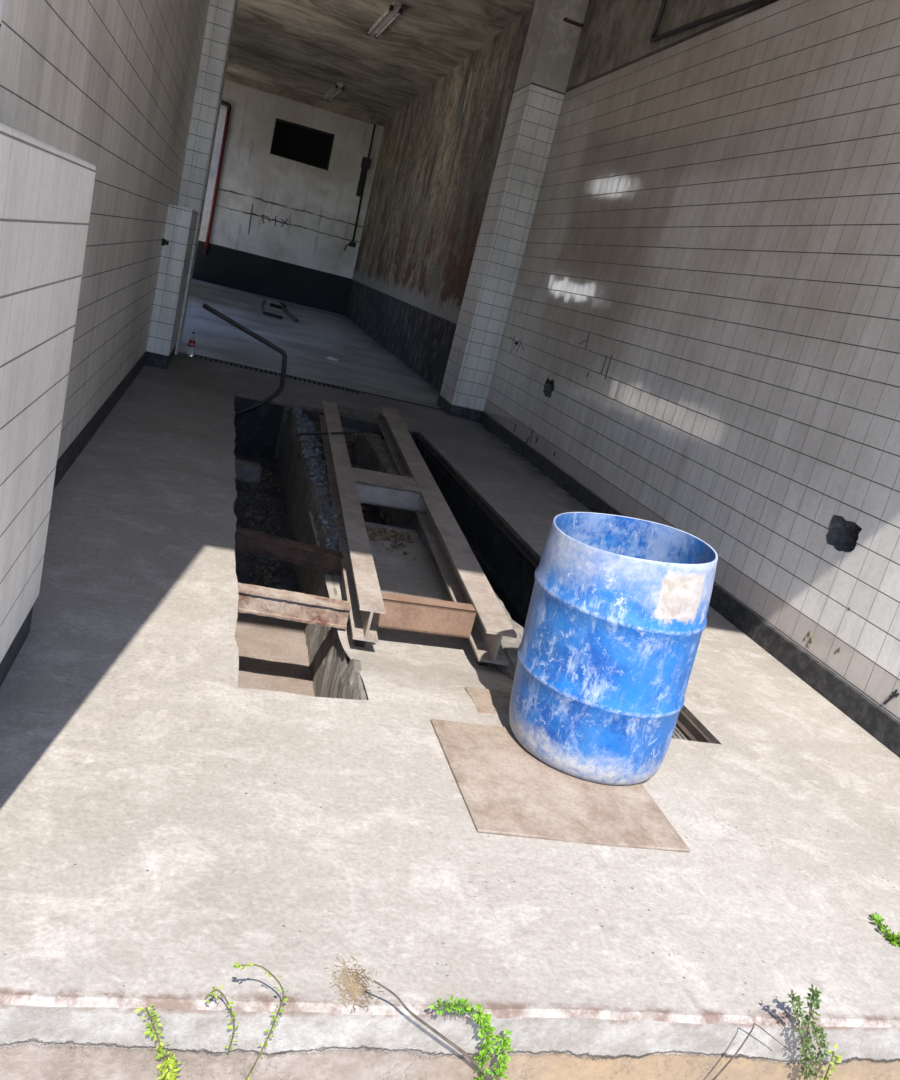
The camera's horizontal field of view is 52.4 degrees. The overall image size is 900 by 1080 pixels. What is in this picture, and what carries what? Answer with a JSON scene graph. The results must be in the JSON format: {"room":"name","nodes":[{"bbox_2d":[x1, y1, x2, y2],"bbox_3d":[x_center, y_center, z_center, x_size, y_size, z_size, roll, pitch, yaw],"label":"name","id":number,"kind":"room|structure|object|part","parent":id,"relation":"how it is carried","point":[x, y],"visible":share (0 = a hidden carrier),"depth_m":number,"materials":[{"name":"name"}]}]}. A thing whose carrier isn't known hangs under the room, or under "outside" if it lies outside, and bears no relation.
{"room":"abandoned auto garage","nodes":[
{"label":"abandoned auto garage","id":0,"kind":"room"},
{"bbox_2d":[0,0,3,31],"bbox_3d":[-0.622,-1.599,1.074,0.290,5.000,0.270,10,16,-16],"label":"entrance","id":1,"kind":"object","parent":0,"point":[1,1],"depth_m":1.45,"materials":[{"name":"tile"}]},
{"bbox_2d":[0,122,95,662],"bbox_3d":[-1.192,-0.277,2.245,0.250,1.385,1.315,10,16,-16],"label":"wall","id":2,"kind":"structure","parent":0,"point":[46,191],"depth_m":2.32,"materials":[{"name":"beige tile"}]},
{"bbox_2d":[0,606,32,686],"bbox_3d":[-1.379,0.432,2.433,0.238,0.131,1.300,10,16,-16],"label":"baseboard","id":3,"kind":"structure","parent":2,"relation":"attached to","point":[16,645],"depth_m":2.85,"materials":[{"name":"black paint"}]},
{"bbox_2d":[0,0,209,460],"bbox_3d":[-1.823,-3.066,5.240,0.250,5.000,9.410,10,16,-16],"label":"wall","id":4,"kind":"structure","parent":0,"point":[110,85],"depth_m":4.92,"materials":[{"name":"tile"}]},
{"bbox_2d":[53,352,146,489],"bbox_3d":[-2.295,-0.780,5.950,0.014,0.128,6.360,10,16,-16],"label":"baseboard","id":5,"kind":"structure","parent":4,"relation":"attached to","point":[69,456],"depth_m":5.73,"materials":[{"name":"black paint"}]},
{"bbox_2d":[161,238,168,245],"bbox_3d":[-2.659,-2.769,8.501,0.080,0.072,0.090,10,16,-16],"label":"electrical outlet","id":6,"kind":"object","parent":4,"relation":"attached to","point":[164,242],"visible":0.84,"depth_m":8.48,"materials":[{"name":"black plastic"}]},
{"bbox_2d":[175,0,237,354],"bbox_3d":[-2.602,-4.496,9.660,0.280,5.000,0.600,10,16,-16],"label":"column","id":7,"kind":"structure","parent":0,"point":[221,15],"depth_m":9.42,"materials":[{"name":"tile"}]},
{"bbox_2d":[234,452,314,696],"bbox_3d":[-1.296,0.091,6.104,0.700,0.017,6.200,10,16,-16],"label":"floor","id":8,"kind":"structure","parent":0,"point":[273,652],"depth_m":4.96,"materials":[{"name":"beige concrete"}]},
{"bbox_2d":[235,459,261,482],"bbox_3d":[-1.762,-0.593,7.900,0.242,0.140,0.250,10,16,-16],"label":"concrete block","id":9,"kind":"object","parent":8,"relation":"on","point":[247,470],"visible":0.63,"depth_m":7.79,"materials":[{"name":"grey concrete"}]},
{"bbox_2d":[236,467,288,589],"bbox_3d":[-1.409,-0.148,6.803,0.451,0.047,3.302,10,16,-16],"label":"gravel","id":10,"kind":"object","parent":8,"relation":"on","point":[266,581],"visible":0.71,"depth_m":6.83,"materials":[{"name":"grey gravel"}]},
{"bbox_2d":[192,80,383,314],"bbox_3d":[-4.455,-8.901,23.785,4.520,5.000,0.500,10,16,-16],"label":"wall","id":11,"kind":"structure","parent":0,"point":[304,261],"depth_m":23.68,"materials":[{"name":"paint"}]},
{"bbox_2d":[199,108,226,240],"bbox_3d":[-6.208,-9.228,22.995,0.660,3.180,0.021,10,16,-16],"label":"wall panel","id":12,"kind":"object","parent":11,"relation":"attached to","point":[222,115],"visible":0.36,"depth_m":23.05,"materials":[{"name":"white paint"}]},
{"bbox_2d":[203,100,230,254],"bbox_3d":[-6.167,-9.143,22.978,0.741,3.729,0.098,10,16,-16],"label":"pipe","id":13,"kind":"object","parent":12,"relation":"attached to","point":[224,103],"visible":0.74,"depth_m":23.00,"materials":[{"name":"red metal"}]},
{"bbox_2d":[244,204,287,233],"bbox_3d":[-4.779,-8.213,23.668,1.144,0.749,0.024,10,16,-16],"label":"painted scrawl","id":14,"kind":"object","parent":11,"relation":"attached to","point":[252,204],"visible":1,"depth_m":23.63,"materials":[{"name":"black paint"}]},
{"bbox_2d":[270,119,333,169],"bbox_3d":[-3.785,-10.118,23.387,1.495,0.855,0.040,10,16,-16],"label":"window","id":15,"kind":"structure","parent":11,"relation":"in","point":[276,119],"depth_m":23.37,"materials":[{"name":"black glass"}]},
{"bbox_2d":[225,72,385,126],"bbox_3d":[-3.799,-11.055,22.831,4.520,0.160,0.200,10,16,-16],"label":"trim","id":16,"kind":"structure","parent":11,"relation":"attached to","point":[231,77],"depth_m":22.79,"materials":[{"name":"concrete"}]},
{"bbox_2d":[344,124,375,249],"bbox_3d":[-2.303,-9.163,23.857,0.290,3.213,0.110,10,16,-16],"label":"conduit","id":17,"kind":"object","parent":11,"relation":"attached to","point":[365,164],"visible":1,"depth_m":23.76,"materials":[{"name":"black plastic"}]},
{"bbox_2d":[277,406,367,699],"bbox_3d":[-0.937,-0.052,6.101,0.239,0.656,5.988,10,16,-16],"label":"wall","id":18,"kind":"structure","parent":0,"point":[334,674],"depth_m":5.38,"materials":[{"name":"concrete"}]},
{"bbox_2d":[319,441,383,524],"bbox_3d":[-0.832,-0.469,7.813,1.080,0.029,4.120,10,16,-16],"label":"floor","id":19,"kind":"structure","parent":0,"point":[373,516],"depth_m":7.13,"materials":[{"name":"concrete"}]},
{"bbox_2d":[318,438,388,525],"bbox_3d":[-0.836,-0.517,7.884,0.721,0.114,3.340,10,16,-16],"label":"rubble","id":20,"kind":"object","parent":19,"relation":"on","point":[382,515],"visible":0.1,"depth_m":8.31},
{"bbox_2d":[226,0,535,119],"bbox_3d":[-2.222,-9.016,16.267,5.020,0.200,15.300,10,16,-16],"label":"ceiling","id":21,"kind":"structure","parent":0,"point":[304,47],"depth_m":16.07,"materials":[{"name":"wood"}]},
{"bbox_2d":[321,82,343,101],"bbox_3d":[-2.701,-10.292,21.017,0.190,0.115,2.304,9,16,-19],"label":"light fixture","id":22,"kind":"object","parent":21,"relation":"attached to","point":[338,86],"visible":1,"depth_m":20.78,"materials":[{"name":"white metal"}]},
{"bbox_2d":[366,1,402,38],"bbox_3d":[-1.001,-7.856,13.832,0.190,0.115,2.052,9,16,-18],"label":"light fixture","id":23,"kind":"object","parent":21,"relation":"attached to","point":[395,7],"visible":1,"depth_m":13.61,"materials":[{"name":"white metal"}]},
{"bbox_2d":[309,511,512,717],"bbox_3d":[-0.198,0.398,4.666,0.900,0.401,2.760,10,16,-16],"label":"floor","id":24,"kind":"structure","parent":0,"point":[418,669],"depth_m":4.00,"materials":[{"name":"concrete"}]},
{"bbox_2d":[366,525,416,559],"bbox_3d":[-0.408,0.003,5.516,0.444,0.046,0.537,10,16,-16],"label":"leaf litter","id":25,"kind":"object","parent":24,"relation":"on","point":[385,534],"visible":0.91,"depth_m":5.65,"materials":[{"name":"brown plant"}]},
{"bbox_2d":[319,400,516,665],"bbox_3d":[-0.488,-0.381,6.269,0.730,0.330,5.180,11,15,-13],"label":"metal frame","id":26,"kind":"object","parent":24,"relation":"on","point":[475,613],"visible":1,"depth_m":4.75,"materials":[{"name":"brown metal"}]},
{"bbox_2d":[294,430,372,458],"bbox_3d":[-0.863,-0.770,7.082,0.648,0.208,0.905,10,16,-16],"label":"rod","id":27,"kind":"object","parent":26,"relation":"on","point":[370,431],"visible":0.99,"depth_m":7.08,"materials":[{"name":"black metal"}]},
{"bbox_2d":[465,686,510,716],"bbox_3d":[0.207,0.662,3.485,0.288,0.096,0.213,10,16,-16],"label":"steel plate","id":28,"kind":"object","parent":24,"relation":"in","point":[486,701],"visible":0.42,"depth_m":3.46,"materials":[{"name":"beige metal"}]},
{"bbox_2d":[352,430,523,679],"bbox_3d":[-0.228,0.118,6.312,0.262,0.710,5.982,10,16,-16],"label":"wall","id":29,"kind":"structure","parent":0,"point":[370,450],"depth_m":6.71,"materials":[{"name":"concrete"}]},
{"bbox_2d":[345,6,533,391],"bbox_3d":[-0.611,-6.188,17.585,0.300,5.000,14.300,10,16,-16],"label":"wall","id":30,"kind":"structure","parent":0,"point":[438,154],"depth_m":15.38,"materials":[{"name":"paint"}]},
{"bbox_2d":[0,279,899,1079],"bbox_3d":[-2.519,-2.389,13.159,4.590,0.720,24.066,10,16,-16],"label":"floor","id":31,"kind":"structure","parent":0,"point":[167,824],"depth_m":2.47,"materials":[{"name":"concrete"}]},
{"bbox_2d":[135,1004,177,1079],"bbox_3d":[-0.565,0.981,1.758,0.107,0.221,0.034,10,16,-16],"label":"weed","id":32,"kind":"object","parent":31,"relation":"on","point":[152,1013],"visible":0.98,"depth_m":1.75,"materials":[{"name":"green plant"}]},
{"bbox_3d":[-0.563,0.981,1.762,0.077,0.195,0.003,10,16,-16],"label":"stem","id":33,"kind":"part","parent":32,"relation":"part of","materials":[{"name":"green plant"}]},
{"bbox_2d":[157,1050,180,1079],"bbox_3d":[-0.548,1.040,1.772,0.055,0.130,0.042,10,16,-16],"label":"weed","id":34,"kind":"object","parent":31,"relation":"on","point":[171,1075],"visible":1,"depth_m":1.76,"materials":[{"name":"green plant"}]},
{"bbox_2d":[146,203,197,355],"bbox_3d":[-2.808,-2.653,9.273,0.218,1.395,1.220,10,16,-16],"label":"wall pier","id":35,"kind":"object","parent":31,"relation":"on","point":[180,227],"visible":1,"depth_m":8.74,"materials":[{"name":"tile"}]},
{"bbox_2d":[145,345,175,368],"bbox_3d":[-2.995,-1.942,9.475,0.212,0.131,1.210,10,16,-16],"label":"baseboard","id":36,"kind":"object","parent":35,"relation":"attached to","point":[152,359],"visible":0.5,"depth_m":8.92,"materials":[{"name":"black tile"}]},
{"bbox_2d":[187,332,195,355],"bbox_3d":[-2.878,-2.185,10.180,0.074,0.270,0.075,10,16,-16],"label":"soda bottle","id":37,"kind":"object","parent":31,"relation":"on","point":[191,344],"visible":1,"depth_m":10.16,"materials":[{"name":"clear plastic"}]},
{"bbox_2d":[204,985,238,1052],"bbox_3d":[-0.444,0.930,1.772,0.081,0.162,0.028,10,16,-16],"label":"weed","id":38,"kind":"object","parent":31,"relation":"on","point":[222,986],"visible":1,"depth_m":1.77,"materials":[{"name":"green plant"}]},
{"bbox_2d":[202,303,286,415],"bbox_3d":[-1.933,-1.603,8.433,0.847,0.971,0.044,10,16,-16],"label":"pipe","id":39,"kind":"object","parent":31,"relation":"on","point":[279,390],"visible":0.91,"depth_m":8.46,"materials":[{"name":"metal"}]},
{"bbox_2d":[233,962,288,1079],"bbox_3d":[-0.391,0.962,1.792,0.122,0.321,0.024,10,16,-16],"label":"weed","id":40,"kind":"object","parent":31,"relation":"on","point":[236,965],"visible":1,"depth_m":1.79,"materials":[{"name":"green plant"}]},
{"bbox_2d":[261,300,298,322],"bbox_3d":[-3.858,-5.161,20.388,0.732,0.097,4.766,10,16,-16],"label":"floor hatch","id":41,"kind":"object","parent":31,"relation":"on","point":[283,307],"visible":0.98,"depth_m":19.36,"materials":[{"name":"black metal"}]},
{"bbox_2d":[235,527,343,573],"bbox_3d":[-0.851,0.052,4.727,0.610,0.096,0.092,14,15,-2],"label":"crossbar","id":42,"kind":"object","parent":31,"relation":"on","point":[246,540],"visible":0.95,"depth_m":4.70,"materials":[{"name":"brown wood"}]},
{"bbox_2d":[238,582,350,629],"bbox_3d":[-0.705,0.290,4.030,0.517,0.105,0.095,11,16,-14],"label":"crossbar","id":43,"kind":"object","parent":31,"relation":"on","point":[253,599],"visible":0.97,"depth_m":4.00,"materials":[{"name":"metal"}]},
{"bbox_2d":[194,354,442,409],"bbox_3d":[-1.323,-1.788,10.694,3.282,0.011,0.185,11,16,-14],"label":"drain grate","id":44,"kind":"object","parent":31,"relation":"on","point":[196,355],"visible":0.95,"depth_m":10.57,"materials":[{"name":"black metal"}]},
{"bbox_2d":[326,357,337,361],"bbox_3d":[-1.721,-2.659,13.438,0.196,0.016,0.404,10,16,-16],"label":"paper scrap","id":45,"kind":"object","parent":31,"relation":"on","point":[329,358],"visible":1,"depth_m":13.42,"materials":[{"name":"white paper"}]},
{"bbox_2d":[324,953,383,1012],"bbox_3d":[-0.204,0.939,1.941,0.124,0.004,0.167,10,16,-16],"label":"weed","id":46,"kind":"object","parent":31,"relation":"on","point":[356,978],"visible":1,"depth_m":1.93,"materials":[{"name":"brown plant"}]},
{"bbox_2d":[373,980,493,1079],"bbox_3d":[-0.030,1.020,1.891,0.321,0.253,0.008,10,16,-16],"label":"dry twig","id":47,"kind":"object","parent":31,"relation":"on","point":[451,1043],"visible":1,"depth_m":1.89,"materials":[{"name":"wood"}]},
{"bbox_2d":[429,994,496,1079],"bbox_3d":[0.021,1.067,1.923,0.185,0.252,0.042,10,16,-16],"label":"weed","id":48,"kind":"object","parent":31,"relation":"on","point":[485,1019],"visible":0.99,"depth_m":1.91,"materials":[{"name":"green plant"}]},
{"bbox_3d":[0.021,1.074,1.926,0.154,0.231,0.003,10,16,-16],"label":"stem","id":49,"kind":"part","parent":48,"relation":"part of","materials":[{"name":"green plant"}]},
{"bbox_2d":[492,1029,513,1079],"bbox_3d":[0.107,1.119,1.955,0.055,0.168,0.043,10,16,-16],"label":"weed","id":50,"kind":"object","parent":31,"relation":"on","point":[505,1041],"visible":1,"depth_m":1.94,"materials":[{"name":"green plant"}]},
{"bbox_2d":[431,719,689,851],"bbox_3d":[0.330,0.783,2.980,0.697,0.010,0.657,10,16,-16],"label":"steel plate","id":51,"kind":"object","parent":31,"relation":"on","point":[505,789],"visible":0.8,"depth_m":2.87,"materials":[{"name":"brown metal"}]},
{"bbox_2d":[509,512,717,784],"bbox_3d":[0.545,0.350,3.156,0.616,0.812,0.596,10,16,-16],"label":"drum","id":52,"kind":"object","parent":51,"relation":"on","point":[616,619],"visible":1,"depth_m":2.94,"materials":[{"name":"blue plastic"}]},
{"bbox_2d":[672,726,686,739],"bbox_3d":[0.728,0.728,3.823,0.385,0.048,0.578,10,16,-16],"label":"pit grating","id":53,"kind":"object","parent":31,"relation":"in","point":[677,734],"visible":0.02,"depth_m":3.70,"materials":[{"name":"grey metal"}]},
{"bbox_2d":[712,1023,785,1079],"bbox_3d":[0.693,1.185,2.100,0.169,0.183,0.005,10,16,-16],"label":"dry stalk","id":54,"kind":"object","parent":31,"relation":"on","point":[748,1035],"visible":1,"depth_m":2.09,"materials":[{"name":"plant"}]},
{"bbox_2d":[783,984,829,1079],"bbox_3d":[0.829,1.169,2.128,0.186,0.327,0.046,10,16,-16],"label":"weed","id":55,"kind":"object","parent":31,"relation":"on","point":[807,1040],"visible":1,"depth_m":2.12,"materials":[{"name":"green plant"}]},
{"bbox_3d":[0.820,1.176,2.132,0.160,0.300,0.003,10,16,-16],"label":"stem","id":56,"kind":"part","parent":55,"relation":"part of","materials":[{"name":"green plant"}]},
{"bbox_2d":[820,1043,842,1079],"bbox_3d":[0.907,1.260,2.185,0.041,0.121,0.030,10,16,-16],"label":"weed","id":57,"kind":"object","parent":31,"relation":"on","point":[837,1058],"visible":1,"depth_m":2.18,"materials":[{"name":"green plant"}]},
{"bbox_3d":[0.904,1.265,2.186,0.011,0.101,0.003,10,16,-16],"label":"stem","id":58,"kind":"part","parent":57,"relation":"part of","materials":[{"name":"green plant"}]},
{"bbox_2d":[871,912,899,945],"bbox_3d":[1.248,1.115,2.620,0.079,0.054,0.154,10,16,-16],"label":"weed","id":59,"kind":"object","parent":31,"relation":"on","point":[893,938],"visible":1,"depth_m":2.60,"materials":[{"name":"green plant"}]},
{"bbox_2d":[234,396,688,739],"bbox_3d":[-0.566,0.043,6.200,1.938,0.690,5.960,10,16,-16],"label":"wall","id":60,"kind":"structure","parent":0,"point":[510,575],"depth_m":7.04,"materials":[{"name":"concrete"}]},
{"bbox_2d":[291,405,348,552],"bbox_3d":[-0.995,-0.592,6.753,0.188,0.073,4.316,10,16,-16],"label":"rubble","id":61,"kind":"object","parent":60,"relation":"on","point":[312,430],"visible":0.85,"depth_m":6.52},
{"bbox_2d":[301,408,411,434],"bbox_3d":[-0.867,-1.076,8.529,1.040,0.087,0.060,10,16,-16],"label":"bar","id":62,"kind":"object","parent":60,"relation":"on","point":[313,415],"visible":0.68,"depth_m":8.49,"materials":[{"name":"metal"}]},
{"bbox_2d":[417,432,711,742],"bbox_3d":[0.344,-0.114,6.347,0.074,0.046,5.956,10,16,-17],"label":"iron","id":63,"kind":"object","parent":60,"relation":"attached to","point":[684,723],"visible":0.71,"depth_m":6.11,"materials":[{"name":"brown metal"}]},
{"bbox_2d":[440,83,564,411],"bbox_3d":[0.549,-3.288,10.730,0.400,3.700,0.700,10,16,-16],"label":"column","id":64,"kind":"structure","parent":0,"point":[534,111],"depth_m":10.44,"materials":[{"name":"tile"}]},
{"bbox_2d":[436,395,481,421],"bbox_3d":[0.115,-1.615,11.188,0.412,0.125,0.712,10,16,-16],"label":"baseboard","id":65,"kind":"structure","parent":64,"relation":"attached to","point":[457,411],"depth_m":10.87,"materials":[{"name":"black paint"}]},
{"bbox_2d":[514,0,588,92],"bbox_3d":[1.150,-5.624,10.072,0.405,1.300,0.715,10,16,-16],"label":"column","id":66,"kind":"structure","parent":0,"point":[551,43],"depth_m":9.83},
{"bbox_2d":[563,17,583,27],"bbox_3d":[1.318,-5.509,9.726,0.227,0.027,0.100,10,16,-16],"label":"stub","id":67,"kind":"object","parent":66,"relation":"attached to","point":[566,19],"visible":1,"depth_m":9.72,"materials":[{"name":"brown metal"}]},
{"bbox_2d":[483,0,899,720],"bbox_3d":[1.964,-2.436,6.476,0.250,5.000,9.710,10,16,-16],"label":"wall","id":68,"kind":"structure","parent":0,"point":[717,209],"depth_m":5.85,"materials":[{"name":"white tile"}]},
{"bbox_2d":[513,424,554,455],"bbox_3d":[0.828,-0.994,9.075,0.014,0.169,1.326,10,16,-16],"label":"drip marks","id":69,"kind":"object","parent":68,"relation":"attached to","point":[515,424],"visible":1,"depth_m":9.14,"materials":[{"name":"black liquid"}]},
{"bbox_2d":[580,334,611,378],"bbox_3d":[1.250,-1.596,7.979,0.008,0.358,0.790,10,16,-16],"label":"stain","id":70,"kind":"object","parent":68,"relation":"attached to","point":[588,334],"visible":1,"depth_m":7.72,"materials":[{"name":"brown paint"}]},
{"bbox_2d":[479,412,899,756],"bbox_3d":[1.320,-0.071,6.748,0.032,0.125,9.010,10,16,-16],"label":"baseboard","id":71,"kind":"structure","parent":68,"relation":"attached to","point":[871,717],"depth_m":4.83,"materials":[{"name":"black paint"}]},
{"bbox_2d":[650,0,769,41],"bbox_3d":[1.984,-4.129,6.880,0.040,0.531,2.017,10,16,-16],"label":"cable","id":72,"kind":"object","parent":68,"relation":"attached to","point":[751,3],"visible":1,"depth_m":7.05,"materials":[{"name":"black plastic"}]},
{"bbox_2d":[804,607,849,653],"bbox_3d":[1.879,0.438,4.542,0.009,0.302,0.274,10,16,-16],"label":"mud splashes","id":73,"kind":"object","parent":68,"relation":"attached to","point":[809,632],"visible":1,"depth_m":4.64,"materials":[{"name":"brown soil"}]},
{"bbox_2d":[883,689,898,704],"bbox_3d":[1.966,0.704,4.068,0.012,0.094,0.066,10,16,-16],"label":"smear","id":74,"kind":"object","parent":68,"relation":"attached to","point":[894,694],"visible":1,"depth_m":4.06,"materials":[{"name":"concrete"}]}
]}

